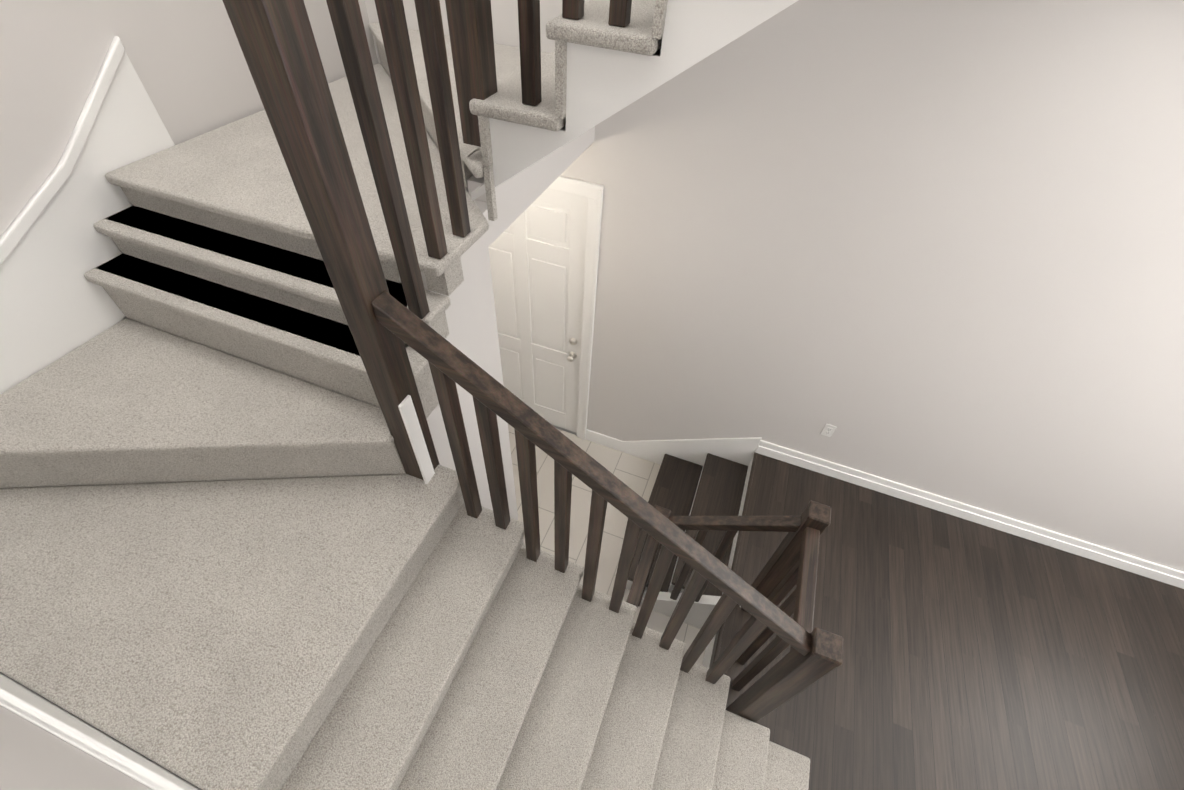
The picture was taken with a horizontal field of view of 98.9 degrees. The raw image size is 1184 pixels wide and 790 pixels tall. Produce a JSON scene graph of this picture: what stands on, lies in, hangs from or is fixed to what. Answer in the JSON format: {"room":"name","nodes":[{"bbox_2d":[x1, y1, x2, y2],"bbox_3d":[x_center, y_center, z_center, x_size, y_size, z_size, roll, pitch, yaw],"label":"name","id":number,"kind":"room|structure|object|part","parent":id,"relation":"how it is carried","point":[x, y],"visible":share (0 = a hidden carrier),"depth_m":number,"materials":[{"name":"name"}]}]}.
{"room":"home staircase","nodes":[
{"label":"home staircase","id":0,"kind":"room"},
{"bbox_2d":[0,706,152,789],"bbox_3d":[0.768,0.797,-0.008,6.690,6.750,0.120,18,49,12],"label":"wall","id":1,"kind":"structure","parent":0,"point":[33,756],"depth_m":0.97,"materials":[{"name":"white paint"}]},
{"bbox_2d":[0,672,200,789],"bbox_3d":[0.712,1.886,1.276,6.434,1.884,0.024,18,49,12],"label":"skirt","id":2,"kind":"object","parent":1,"relation":"attached to","point":[26,703],"depth_m":1.15,"materials":[{"name":"white paint"}]},
{"bbox_2d":[0,0,377,318],"bbox_3d":[-1.761,-1.197,1.640,0.120,6.750,2.910,18,49,12],"label":"wall","id":3,"kind":"structure","parent":0,"point":[188,61],"depth_m":1.74,"materials":[{"name":"white paint"}]},
{"bbox_2d":[0,36,174,393],"bbox_3d":[-1.959,-0.276,1.712,0.024,1.277,1.584,18,49,12],"label":"skirt","id":4,"kind":"object","parent":3,"relation":"attached to","point":[55,247],"visible":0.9,"depth_m":1.79,"materials":[{"name":"white paint"}]},
{"bbox_2d":[421,126,594,519],"bbox_3d":[-0.422,0.032,3.026,0.100,2.803,1.832,18,49,12],"label":"wall","id":5,"kind":"structure","parent":0,"point":[471,321],"depth_m":2.12,"materials":[{"name":"white paint"}]},
{"bbox_2d":[398,395,434,483],"bbox_3d":[-0.593,0.230,1.787,0.010,0.630,0.053,18,49,12],"label":"trim","id":6,"kind":"structure","parent":5,"relation":"attached to","point":[411,423],"depth_m":1.68,"materials":[{"name":"white paint"}]},
{"bbox_2d":[551,424,576,434],"bbox_3d":[-0.492,-0.553,4.041,0.990,2.480,0.020,18,49,12],"label":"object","id":7,"kind":"structure","parent":0,"point":[566,430],"depth_m":4.83,"materials":[{"name":"white paint"}]},
{"bbox_2d":[471,48,660,200],"bbox_3d":[0.335,-1.220,1.750,1.095,0.840,1.249,18,49,12],"label":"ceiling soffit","id":8,"kind":"structure","parent":0,"point":[479,191],"depth_m":1.74,"materials":[{"name":"white paint"}]},
{"bbox_2d":[508,424,705,664],"bbox_3d":[-0.351,1.077,4.079,2.860,0.150,1.835,18,49,12],"label":"floor","id":9,"kind":"structure","parent":0,"point":[638,475],"depth_m":4.12,"materials":[{"name":"beige tile"}]},
{"bbox_2d":[626,453,753,595],"bbox_3d":[0.741,0.938,3.833,0.681,0.512,1.156,18,49,12],"label":"stairs","id":10,"kind":"object","parent":9,"relation":"on","point":[714,485],"visible":0.5,"depth_m":3.92,"materials":[{"name":"brown wood"}]},
{"bbox_2d":[640,590,740,628],"bbox_3d":[0.639,1.382,3.387,0.576,0.558,0.060,18,49,12],"label":"wall","id":11,"kind":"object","parent":10,"relation":"attached to","point":[700,611],"visible":0.43,"depth_m":3.43,"materials":[{"name":"white paint"}]},
{"bbox_2d":[702,634,715,667],"bbox_3d":[0.760,1.734,3.247,0.058,0.303,0.660,18,49,12],"label":"wall","id":12,"kind":"structure","parent":0,"point":[707,655],"depth_m":3.28,"materials":[{"name":"white paint"}]},
{"bbox_2d":[365,0,1183,571],"bbox_3d":[1.843,-1.252,1.948,6.690,6.750,0.120,18,49,12],"label":"wall","id":13,"kind":"structure","parent":0,"point":[934,246],"depth_m":2.59,"materials":[{"name":"white paint"}]},
{"bbox_2d":[0,0,809,789],"bbox_3d":[-0.214,-0.050,2.002,3.262,3.328,2.889,18,49,12],"label":"carpeted staircase","id":14,"kind":"structure","parent":13,"relation":"attached to","point":[240,548],"depth_m":1.71,"materials":[{"name":"carpet"}]},
{"bbox_2d":[222,0,843,722],"bbox_3d":[0.219,0.089,1.751,1.646,4.666,0.756,18,49,12],"label":"railing","id":15,"kind":"object","parent":14,"relation":"on","point":[276,40],"visible":1,"depth_m":1.44,"materials":[{"name":"brown wood"}]},
{"bbox_2d":[488,188,587,432],"bbox_3d":[-0.534,-0.543,3.907,0.962,2.254,0.112,18,49,12],"label":"door leaf","id":16,"kind":"structure","parent":13,"relation":"in","point":[537,247],"depth_m":3.71,"materials":[{"name":"white paint"}]},
{"bbox_3d":[-0.158,-0.339,3.884,0.064,0.208,0.072,18,49,12],"label":"door knob","id":17,"kind":"part","parent":16,"relation":"part of","materials":[{"name":"silver metal"}]},
{"bbox_2d":[548,176,603,439],"bbox_3d":[-0.511,-0.594,3.896,1.137,2.358,0.124,18,49,12],"label":"door frame","id":18,"kind":"structure","parent":13,"relation":"attached to","point":[592,192],"depth_m":3.33,"materials":[{"name":"white paint"}]},
{"bbox_2d":[820,424,836,436],"bbox_3d":[1.646,0.249,3.527,0.070,0.114,0.009,18,49,12],"label":"electrical outlet plate","id":19,"kind":"object","parent":13,"relation":"attached to","point":[828,430],"visible":1,"depth_m":3.52,"materials":[{"name":"white plastic"}]},
{"bbox_2d":[586,429,1183,588],"bbox_3d":[1.677,0.702,3.974,6.433,0.723,0.024,18,49,12],"label":"baseboard","id":20,"kind":"structure","parent":13,"relation":"attached to","point":[737,450],"depth_m":3.68,"materials":[{"name":"white paint"}]},
{"bbox_2d":[709,452,1183,789],"bbox_3d":[2.457,2.039,2.711,3.672,0.250,2.910,18,49,12],"label":"floor","id":21,"kind":"structure","parent":0,"point":[976,656],"depth_m":2.99,"materials":[{"name":"brown wood"}]}
]}

